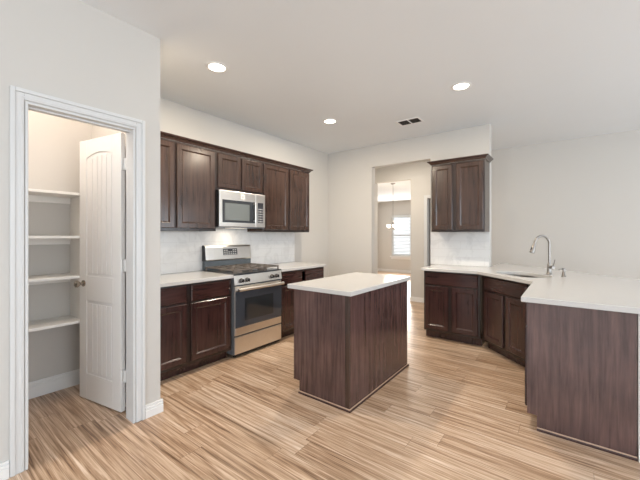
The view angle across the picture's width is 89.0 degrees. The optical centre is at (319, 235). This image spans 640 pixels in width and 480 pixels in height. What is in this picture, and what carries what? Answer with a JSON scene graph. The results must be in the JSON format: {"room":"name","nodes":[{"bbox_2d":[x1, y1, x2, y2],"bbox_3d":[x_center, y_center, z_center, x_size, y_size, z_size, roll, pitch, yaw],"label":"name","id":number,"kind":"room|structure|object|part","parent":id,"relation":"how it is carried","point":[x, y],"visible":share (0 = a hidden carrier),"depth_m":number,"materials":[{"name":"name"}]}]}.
{"room":"kitchen","nodes":[
{"label":"kitchen","id":0,"kind":"room"},
{"bbox_2d":[0,0,159,476],"bbox_3d":[-2.900,-0.075,0.366,0.115,2.828,5.395,0,0,37],"label":"wall","id":1,"kind":"structure","parent":0,"point":[76,51],"depth_m":2.06,"materials":[{"name":"paint"}]},
{"bbox_2d":[10,85,144,477],"bbox_3d":[-1.496,0.255,2.086,0.018,2.169,0.722,0,0,37],"label":"trim","id":2,"kind":"structure","parent":1,"relation":"attached to","point":[18,95],"depth_m":1.84,"materials":[{"name":"paint"}]},
{"bbox_2d":[25,101,134,469],"bbox_3d":[-1.546,0.287,2.125,0.122,2.104,0.593,0,0,37],"label":"trim","id":3,"kind":"structure","parent":1,"relation":"attached to","point":[130,131],"depth_m":2.31,"materials":[{"name":"paint"}]},
{"bbox_2d":[0,369,162,479],"bbox_3d":[-3.258,1.272,0.651,1.064,0.135,5.412,0,0,37],"label":"baseboard","id":4,"kind":"structure","parent":1,"relation":"attached to","point":[37,388],"depth_m":2.71,"materials":[{"name":"paint"}]},
{"bbox_2d":[92,125,125,386],"bbox_3d":[-1.708,-0.075,2.779,0.933,2.828,0.115,0,0,37],"label":"wall","id":5,"kind":"structure","parent":0,"point":[97,131],"depth_m":2.64,"materials":[{"name":"paint"}]},
{"bbox_2d":[74,132,125,411],"bbox_3d":[-1.693,0.278,2.558,0.635,2.098,0.167,0,0,27],"label":"door","id":6,"kind":"structure","parent":5,"relation":"in","point":[101,283],"depth_m":2.54,"materials":[{"name":"paint"}]},
{"bbox_3d":[-1.944,0.392,2.628,0.056,0.056,0.066,0,0,27],"label":"knob","id":7,"kind":"part","parent":6,"relation":"part of","materials":[{"name":"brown metal"}]},
{"bbox_2d":[28,98,327,382],"bbox_3d":[-1.036,-0.075,4.516,0.115,2.828,6.850,0,0,37],"label":"wall","id":8,"kind":"structure","parent":0,"point":[53,141],"depth_m":2.87,"materials":[{"name":"paint"}]},
{"bbox_2d":[28,188,79,203],"bbox_3d":[-2.489,-0.313,2.280,0.298,0.075,1.291,0,0,37],"label":"shelf","id":9,"kind":"object","parent":8,"relation":"attached to","point":[34,195],"visible":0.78,"depth_m":2.69,"materials":[{"name":"paint"}]},
{"bbox_2d":[70,196,79,235],"bbox_3d":[-2.092,-0.163,2.799,0.293,0.374,0.015,0,0,37],"label":"panel","id":10,"kind":"object","parent":9,"relation":"attached to","point":[74,201],"visible":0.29,"depth_m":2.80,"materials":[{"name":"paint"}]},
{"bbox_2d":[28,315,79,331],"bbox_3d":[-2.489,0.743,2.280,0.298,0.075,1.291,0,0,37],"label":"shelf","id":11,"kind":"object","parent":8,"relation":"attached to","point":[42,324],"visible":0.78,"depth_m":2.63,"materials":[{"name":"paint"}]},
{"bbox_2d":[28,273,79,284],"bbox_3d":[-2.489,0.371,2.280,0.298,0.075,1.291,0,0,37],"label":"shelf","id":12,"kind":"object","parent":8,"relation":"attached to","point":[64,277],"visible":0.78,"depth_m":2.65,"materials":[{"name":"paint"}]},
{"bbox_2d":[70,278,79,318],"bbox_3d":[-2.092,0.530,2.799,0.293,0.391,0.015,0,0,37],"label":"panel","id":13,"kind":"object","parent":12,"relation":"attached to","point":[74,292],"visible":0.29,"depth_m":2.81,"materials":[{"name":"paint"}]},
{"bbox_2d":[28,236,79,244],"bbox_3d":[-2.489,0.042,2.280,0.298,0.075,1.291,0,0,37],"label":"shelf","id":14,"kind":"object","parent":8,"relation":"attached to","point":[32,240],"visible":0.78,"depth_m":2.69,"materials":[{"name":"paint"}]},
{"bbox_2d":[70,238,79,274],"bbox_3d":[-2.092,0.179,2.799,0.293,0.348,0.015,0,0,37],"label":"panel","id":15,"kind":"object","parent":14,"relation":"attached to","point":[74,242],"visible":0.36,"depth_m":2.80,"materials":[{"name":"paint"}]},
{"bbox_2d":[160,137,174,230],"bbox_3d":[-1.753,-0.506,3.211,0.328,0.920,0.513,0,0,37],"label":"upper cabinet","id":16,"kind":"object","parent":8,"relation":"attached to","point":[167,146],"visible":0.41,"depth_m":3.26,"materials":[{"name":"brown wood"}]},
{"bbox_2d":[175,141,215,230],"bbox_3d":[-1.450,-0.506,3.606,0.328,0.920,0.482,0,0,37],"label":"upper cabinet","id":17,"kind":"object","parent":8,"relation":"attached to","point":[195,166],"visible":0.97,"depth_m":3.49,"materials":[{"name":"brown wood"}]},
{"bbox_2d":[160,229,294,274],"bbox_3d":[-1.225,0.172,4.168,0.008,0.505,2.674,0,0,37],"label":"backsplash","id":18,"kind":"structure","parent":8,"relation":"attached to","point":[180,251],"depth_m":4.05,"materials":[{"name":"white tile"}]},
{"bbox_2d":[216,151,262,194],"bbox_3d":[-1.086,-0.744,4.080,0.328,0.443,0.711,0,0,37],"label":"upper cabinet","id":19,"kind":"object","parent":8,"relation":"attached to","point":[236,173],"visible":0.78,"depth_m":3.94,"materials":[{"name":"brown wood"}]},
{"bbox_3d":[-1.068,-0.746,3.849,0.019,0.396,0.321,0,0,38],"label":"door","id":20,"kind":"part","parent":19,"relation":"part of","materials":[{"name":"brown wood"}]},
{"bbox_2d":[216,189,264,228],"bbox_3d":[-1.051,-0.303,4.048,0.410,0.434,0.700,0,0,37],"label":"microwave","id":21,"kind":"object","parent":19,"relation":"attached to","point":[238,210],"visible":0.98,"depth_m":3.90,"materials":[{"name":"metal"}]},
{"bbox_3d":[-0.981,-0.309,3.892,0.020,0.418,0.532,0,0,38],"label":"door","id":22,"kind":"part","parent":21,"relation":"part of","materials":[{"name":"metal"}]},
{"bbox_3d":[-0.769,-0.309,4.168,0.020,0.418,0.160,0,0,38],"label":"control panel","id":23,"kind":"part","parent":21,"relation":"part of","materials":[{"name":"metal"}]},
{"bbox_3d":[-0.854,-0.746,4.128,0.019,0.396,0.334,0,0,38],"label":"door","id":24,"kind":"part","parent":19,"relation":"part of","materials":[{"name":"brown wood"}]},
{"bbox_2d":[247,162,308,231],"bbox_3d":[-0.576,-0.506,4.745,0.328,0.920,0.963,0,0,37],"label":"upper cabinet","id":25,"kind":"object","parent":8,"relation":"attached to","point":[285,190],"visible":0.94,"depth_m":4.60,"materials":[{"name":"brown wood"}]},
{"bbox_2d":[160,131,312,172],"bbox_3d":[-1.066,-0.990,4.074,0.345,0.046,2.717,0,0,37],"label":"crown molding","id":26,"kind":"structure","parent":25,"relation":"on","point":[166,135],"depth_m":3.80,"materials":[{"name":"brown wood"}]},
{"bbox_3d":[-0.599,-0.509,4.461,0.019,0.870,0.469,0,0,38],"label":"door","id":27,"kind":"part","parent":25,"relation":"part of","materials":[{"name":"brown wood"}]},
{"bbox_3d":[-0.302,-0.509,4.847,0.019,0.870,0.440,0,0,38],"label":"door","id":28,"kind":"part","parent":25,"relation":"part of","materials":[{"name":"brown wood"}]},
{"bbox_2d":[6,271,639,479],"bbox_3d":[1.147,1.389,4.638,12.200,0.100,17.500,0,0,37],"label":"floor","id":29,"kind":"structure","parent":0,"point":[458,410],"depth_m":2.22,"materials":[{"name":"brown wood"}]},
{"bbox_2d":[160,284,187,380],"bbox_3d":[-1.641,0.901,3.106,0.622,0.876,0.482,0,0,37],"label":"base cabinet","id":30,"kind":"object","parent":29,"relation":"on","point":[173,299],"visible":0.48,"depth_m":3.00,"materials":[{"name":"brown wood"}]},
{"bbox_3d":[-1.396,0.559,2.931,0.019,0.156,0.416,0,0,38],"label":"drawer","id":31,"kind":"part","parent":30,"relation":"part of","materials":[{"name":"brown wood"}]},
{"bbox_3d":[-1.396,0.932,2.931,0.019,0.558,0.416,0,0,38],"label":"door","id":32,"kind":"part","parent":30,"relation":"part of","materials":[{"name":"brown wood"}]},
{"bbox_2d":[184,279,230,372],"bbox_3d":[-1.342,0.901,3.495,0.622,0.876,0.499,0,0,37],"label":"base cabinet","id":33,"kind":"object","parent":29,"relation":"on","point":[209,302],"visible":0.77,"depth_m":3.29,"materials":[{"name":"brown wood"}]},
{"bbox_2d":[160,271,233,286],"bbox_3d":[-1.484,0.443,3.303,0.648,0.036,0.985,0,0,37],"label":"countertop","id":34,"kind":"structure","parent":33,"relation":"on","point":[173,279],"depth_m":3.28,"materials":[{"name":"white stone"}]},
{"bbox_3d":[-1.105,0.559,3.310,0.019,0.156,0.447,0,0,38],"label":"drawer","id":35,"kind":"part","parent":33,"relation":"part of","materials":[{"name":"brown wood"}]},
{"bbox_3d":[-1.105,0.932,3.310,0.019,0.558,0.447,0,0,38],"label":"door","id":36,"kind":"part","parent":33,"relation":"part of","materials":[{"name":"brown wood"}]},
{"bbox_2d":[202,244,283,356],"bbox_3d":[-0.926,0.730,3.963,0.706,1.217,0.722,0,0,37],"label":"gas range","id":37,"kind":"object","parent":29,"relation":"on","point":[255,287],"visible":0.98,"depth_m":3.82,"materials":[{"name":"grey metal"}]},
{"bbox_2d":[205,268,280,275],"bbox_3d":[-0.935,0.431,3.970,0.577,0.016,0.722,0,0,38],"label":"cooktop","id":38,"kind":"object","parent":37,"relation":"in","point":[254,272],"depth_m":3.81,"materials":[{"name":"black metal"}]},
{"bbox_3d":[-0.725,1.301,3.809,0.014,0.044,0.694,0,0,38],"label":"kick plate","id":39,"kind":"part","parent":37,"relation":"part of","materials":[{"name":"metal"}]},
{"bbox_3d":[-0.705,1.201,3.794,0.014,0.187,0.710,0,0,38],"label":"storage drawer","id":40,"kind":"part","parent":37,"relation":"part of","materials":[{"name":"metal"}]},
{"bbox_3d":[-0.705,0.825,3.794,0.014,0.536,0.710,0,0,38],"label":"oven door","id":41,"kind":"part","parent":37,"relation":"part of","materials":[{"name":"metal"}]},
{"bbox_3d":[-0.698,0.812,3.788,0.004,0.395,0.706,0,0,37],"label":"glass panel","id":42,"kind":"part","parent":37,"relation":"part of","materials":[{"name":"black glass"}]},
{"bbox_3d":[-0.703,0.492,3.792,0.019,0.103,0.722,0,0,38],"label":"control panel","id":43,"kind":"part","parent":37,"relation":"part of","materials":[{"name":"metal"}]},
{"bbox_3d":[-0.672,0.591,3.769,0.067,0.035,0.682,0,0,38],"label":"handle","id":44,"kind":"part","parent":37,"relation":"part of","materials":[{"name":"metal"}]},
{"bbox_2d":[281,267,323,337],"bbox_3d":[-0.457,0.901,4.649,0.622,0.876,0.925,0,0,37],"label":"base cabinet","id":45,"kind":"object","parent":29,"relation":"on","point":[288,277],"visible":0.21,"depth_m":4.25,"materials":[{"name":"brown wood"}]},
{"bbox_3d":[-0.366,0.932,4.273,0.019,0.558,0.400,0,0,38],"label":"door","id":46,"kind":"part","parent":45,"relation":"part of","materials":[{"name":"brown wood"}]},
{"bbox_3d":[-0.366,0.559,4.273,0.019,0.156,0.400,0,0,38],"label":"drawer","id":47,"kind":"part","parent":45,"relation":"part of","materials":[{"name":"brown wood"}]},
{"bbox_2d":[269,262,325,271],"bbox_3d":[-0.449,0.443,4.651,0.648,0.036,0.938,0,0,37],"label":"countertop","id":48,"kind":"structure","parent":45,"relation":"on","point":[288,266],"depth_m":4.57,"materials":[{"name":"white stone"}]},
{"bbox_3d":[-0.079,0.559,4.647,0.019,0.156,0.417,0,0,38],"label":"drawer","id":49,"kind":"part","parent":45,"relation":"part of","materials":[{"name":"brown wood"}]},
{"bbox_2d":[294,281,408,412],"bbox_3d":[0.332,0.901,3.076,0.602,0.876,1.134,0,0,37],"label":"kitchen island","id":50,"kind":"object","parent":29,"relation":"on","point":[347,348],"visible":0.86,"depth_m":2.68,"materials":[{"name":"brown wood"}]},
{"bbox_3d":[-0.004,0.901,2.654,0.545,0.876,0.020,0,0,38],"label":"panel","id":51,"kind":"part","parent":50,"relation":"part of","materials":[{"name":"brown wood"}]},
{"bbox_3d":[0.212,0.901,2.481,0.040,0.876,0.016,0,0,38],"label":"corner post","id":52,"kind":"part","parent":50,"relation":"part of","materials":[{"name":"brown wood"}]},
{"bbox_2d":[287,272,409,296],"bbox_3d":[0.324,0.443,3.096,0.652,0.036,1.152,0,0,37],"label":"island countertop","id":53,"kind":"structure","parent":50,"relation":"on","point":[351,284],"depth_m":2.87,"materials":[{"name":"white stone"}]},
{"bbox_3d":[0.365,1.332,3.051,0.518,0.014,1.134,0,0,38],"label":"shoe moulding","id":54,"kind":"part","parent":50,"relation":"part of","materials":[{"name":"brown wood"}]},
{"bbox_3d":[0.553,0.901,2.916,0.020,0.876,1.112,0,0,38],"label":"panel","id":55,"kind":"part","parent":50,"relation":"part of","materials":[{"name":"brown wood"}]},
{"bbox_2d":[424,271,484,345],"bbox_3d":[1.813,0.901,4.305,0.679,0.876,0.612,0,0,37],"label":"base cabinet","id":56,"kind":"object","parent":29,"relation":"on","point":[452,301],"visible":0.82,"depth_m":4.05,"materials":[{"name":"brown wood"}]},
{"bbox_3d":[1.495,0.932,4.175,0.292,0.558,0.019,0,0,38],"label":"door","id":57,"kind":"part","parent":56,"relation":"part of","materials":[{"name":"brown wood"}]},
{"bbox_3d":[1.631,0.559,4.071,0.634,0.156,0.019,0,0,38],"label":"drawer","id":58,"kind":"part","parent":56,"relation":"part of","materials":[{"name":"brown wood"}]},
{"bbox_3d":[1.762,0.932,3.970,0.302,0.558,0.019,0,0,38],"label":"door","id":59,"kind":"part","parent":56,"relation":"part of","materials":[{"name":"brown wood"}]},
{"bbox_2d":[421,263,639,313],"bbox_3d":[2.147,0.443,3.293,1.762,0.036,3.303,0,0,-7],"label":"countertop","id":60,"kind":"structure","parent":56,"relation":"on","point":[577,289],"depth_m":2.65,"materials":[{"name":"white stone"}]},
{"bbox_2d":[507,274,539,277],"bbox_3d":[2.204,0.556,3.538,0.411,0.187,0.591,0,0,-8],"label":"sink","id":61,"kind":"object","parent":60,"relation":"in","point":[507,274],"visible":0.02,"depth_m":3.74,"materials":[{"name":"metal"}]},
{"bbox_2d":[529,235,554,274],"bbox_3d":[2.388,0.210,3.494,0.260,0.429,0.101,0,0,-8],"label":"faucet","id":62,"kind":"object","parent":60,"relation":"on","point":[532,250],"visible":1,"depth_m":3.51,"materials":[{"name":"silver metal"}]},
{"bbox_3d":[2.399,0.153,3.516,0.198,0.314,0.025,0,0,-8],"label":"spout","id":63,"kind":"part","parent":62,"relation":"part of","materials":[{"name":"silver metal"}]},
{"bbox_2d":[558,268,565,276],"bbox_3d":[2.479,0.381,3.335,0.083,0.088,0.042,0,0,-8],"label":"soap dispenser","id":64,"kind":"object","parent":60,"relation":"on","point":[563,269],"visible":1,"depth_m":3.33,"materials":[{"name":"silver metal"}]},
{"bbox_2d":[482,275,529,366],"bbox_3d":[2.259,0.901,3.476,0.602,0.876,0.852,0,0,-8],"label":"base cabinet","id":65,"kind":"object","parent":29,"relation":"on","point":[503,311],"visible":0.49,"depth_m":3.48,"materials":[{"name":"brown wood"}]},
{"bbox_3d":[1.942,0.932,3.647,0.019,0.558,0.314,0,0,-8],"label":"door","id":66,"kind":"part","parent":65,"relation":"part of","materials":[{"name":"brown wood"}]},
{"bbox_3d":[1.964,0.559,3.478,0.019,0.156,0.654,0,0,-8],"label":"false drawer","id":67,"kind":"part","parent":65,"relation":"part of","materials":[{"name":"brown wood"}]},
{"bbox_3d":[1.988,0.932,3.298,0.019,0.558,0.290,0,0,-7],"label":"door","id":68,"kind":"part","parent":65,"relation":"part of","materials":[{"name":"brown wood"}]},
{"bbox_2d":[525,302,637,461],"bbox_3d":[1.935,0.901,2.469,0.574,0.876,0.938,0,0,37],"label":"base cabinet","id":69,"kind":"object","parent":29,"relation":"on","point":[581,364],"visible":0.77,"depth_m":2.08,"materials":[{"name":"brown wood"}]},
{"bbox_3d":[1.588,0.559,2.473,0.019,0.156,0.395,0,0,38],"label":"drawer","id":70,"kind":"part","parent":69,"relation":"part of","materials":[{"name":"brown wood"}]},
{"bbox_3d":[1.588,0.932,2.473,0.019,0.558,0.395,0,0,38],"label":"door","id":71,"kind":"part","parent":69,"relation":"part of","materials":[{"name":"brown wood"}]},
{"bbox_3d":[1.683,1.331,2.079,0.499,0.016,0.012,0,0,38],"label":"shoe moulding","id":72,"kind":"part","parent":69,"relation":"part of","materials":[{"name":"brown wood"}]},
{"bbox_2d":[80,0,639,153],"bbox_3d":[1.147,-1.539,4.638,12.200,0.100,17.500,0,0,37],"label":"ceiling","id":73,"kind":"structure","parent":0,"point":[538,71],"depth_m":2.86,"materials":[{"name":"paint"}]},
{"bbox_2d":[205,62,227,72],"bbox_3d":[-0.913,-1.484,2.885,0.192,0.008,0.192,0,0,37],"label":"recessed light","id":74,"kind":"object","parent":73,"relation":"in","point":[217,67],"visible":1,"depth_m":2.88,"materials":[{"name":"paint"}]},
{"bbox_2d":[323,119,336,123],"bbox_3d":[0.131,-1.484,4.249,0.192,0.008,0.192,0,0,37],"label":"recessed light","id":75,"kind":"object","parent":73,"relation":"in","point":[326,121],"visible":1,"depth_m":4.25,"materials":[{"name":"paint"}]},
{"bbox_2d":[396,117,423,125],"bbox_3d":[1.174,-1.484,4.258,0.310,0.008,0.210,0,0,37],"label":"ceiling vent","id":76,"kind":"object","parent":73,"relation":"in","point":[414,120],"visible":1,"depth_m":4.25,"materials":[{"name":"metal"}]},
{"bbox_2d":[451,82,471,90],"bbox_3d":[1.409,-1.484,3.252,0.192,0.008,0.192,0,0,37],"label":"recessed light","id":77,"kind":"object","parent":73,"relation":"in","point":[460,86],"visible":1,"depth_m":3.25,"materials":[{"name":"paint"}]},
{"bbox_2d":[378,200,410,270],"bbox_3d":[3.468,0.059,11.302,3.430,2.560,0.120,0,0,37],"label":"wall","id":78,"kind":"structure","parent":0,"point":[386,210],"depth_m":11.96,"materials":[{"name":"paint"}]},
{"bbox_2d":[378,268,410,272],"bbox_3d":[2.064,1.291,9.455,3.210,0.096,4.520,0,0,37],"label":"baseboard","id":79,"kind":"structure","parent":78,"relation":"attached to","point":[379,269],"depth_m":11.80,"materials":[{"name":"paint"}]},
{"bbox_2d":[390,256,410,259],"bbox_3d":[2.889,0.809,11.626,0.813,0.110,0.069,0,0,37],"label":"trim","id":80,"kind":"structure","parent":78,"relation":"attached to","point":[392,257],"depth_m":11.62,"materials":[{"name":"paint"}]},
{"bbox_2d":[392,215,410,256],"bbox_3d":[2.947,0.014,11.701,0.733,1.480,0.060,0,0,37],"label":"window","id":81,"kind":"structure","parent":78,"relation":"in","point":[392,215],"depth_m":11.68,"materials":[{"name":"paint"}]},
{"bbox_2d":[391,215,410,254],"bbox_3d":[2.898,-0.008,11.637,0.713,1.411,0.067,0,0,37],"label":"window blind","id":82,"kind":"object","parent":81,"relation":"attached to","point":[393,217],"visible":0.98,"depth_m":11.62,"materials":[{"name":"white plastic"}]},
{"bbox_3d":[2.898,-0.677,11.637,0.713,0.073,0.067,0,0,38],"label":"head rail","id":83,"kind":"part","parent":82,"relation":"part of","materials":[{"name":"white plastic"}]},
{"bbox_2d":[378,180,410,202],"bbox_3d":[2.091,-1.271,9.507,3.430,0.100,4.645,0,0,37],"label":"ceiling","id":84,"kind":"structure","parent":0,"point":[401,190],"depth_m":9.09,"materials":[{"name":"paint"}]},
{"bbox_2d":[387,183,399,229],"bbox_3d":[1.729,-0.673,7.684,0.320,1.094,0.309,0,0,37],"label":"chandelier","id":85,"kind":"object","parent":84,"relation":"hanging from","point":[393,225],"visible":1,"depth_m":7.64,"materials":[{"name":"white glass"}]},
{"bbox_2d":[328,124,490,276],"bbox_3d":[1.245,-0.075,5.205,2.665,2.828,0.120,0,0,37],"label":"wall","id":86,"kind":"structure","parent":0,"point":[351,173],"depth_m":5.51,"materials":[{"name":"paint"}]},
{"bbox_2d":[430,232,489,266],"bbox_3d":[1.950,0.190,4.583,0.787,0.468,0.008,0,0,37],"label":"backsplash","id":87,"kind":"structure","parent":86,"relation":"attached to","point":[446,248],"depth_m":4.56,"materials":[{"name":"white tile"}]},
{"bbox_2d":[431,159,489,231],"bbox_3d":[1.897,-0.506,4.418,0.670,0.920,0.328,0,0,37],"label":"upper cabinet","id":88,"kind":"object","parent":86,"relation":"attached to","point":[460,191],"visible":1,"depth_m":4.26,"materials":[{"name":"brown wood"}]},
{"bbox_3d":[1.654,-0.509,4.410,0.267,0.870,0.019,0,0,38],"label":"door","id":89,"kind":"part","parent":88,"relation":"part of","materials":[{"name":"brown wood"}]},
{"bbox_2d":[427,154,492,164],"bbox_3d":[1.888,-0.990,4.407,0.766,0.046,0.360,0,0,37],"label":"crown molding","id":90,"kind":"structure","parent":88,"relation":"on","point":[487,157],"depth_m":4.25,"materials":[{"name":"brown wood"}]},
{"bbox_3d":[1.927,-0.509,4.200,0.329,0.870,0.019,0,0,38],"label":"door","id":91,"kind":"part","parent":88,"relation":"part of","materials":[{"name":"brown wood"}]},
{"bbox_2d":[429,199,429,265],"bbox_3d":[3.002,-0.075,6.760,1.360,2.828,1.395,0,0,37],"label":"wall","id":92,"kind":"structure","parent":0,"point":[429,199],"depth_m":6.88,"materials":[{"name":"paint"}]},
{"bbox_2d":[375,130,639,297],"bbox_3d":[4.059,-0.075,4.996,7.615,2.828,0.115,0,0,37],"label":"wall","id":93,"kind":"structure","parent":0,"point":[581,194],"depth_m":5.12,"materials":[{"name":"paint"}]},
{"bbox_2d":[410,296,423,302],"bbox_3d":[4.468,1.291,4.672,6.572,0.096,0.132,0,0,37],"label":"baseboard","id":94,"kind":"structure","parent":93,"relation":"attached to","point":[414,299],"depth_m":6.53,"materials":[{"name":"paint"}]},
{"bbox_2d":[424,195,429,266],"bbox_3d":[2.412,0.275,6.176,0.893,2.129,0.018,0,0,37],"label":"trim","id":95,"kind":"structure","parent":93,"relation":"attached to","point":[425,196],"depth_m":6.43,"materials":[{"name":"paint"}]},
{"bbox_2d":[638,314,639,444],"bbox_3d":[2.508,0.901,3.234,0.673,0.876,2.904,0,0,12],"label":"wall","id":96,"kind":"structure","parent":0,"point":[638,314],"depth_m":1.93,"materials":[{"name":"paint"}]},
{"bbox_2d":[638,445,639,462],"bbox_3d":[2.336,1.291,2.406,0.130,0.096,1.333,0,0,37],"label":"baseboard","id":97,"kind":"structure","parent":96,"relation":"attached to","point":[638,445],"depth_m":1.92,"materials":[{"name":"paint"}]}
]}

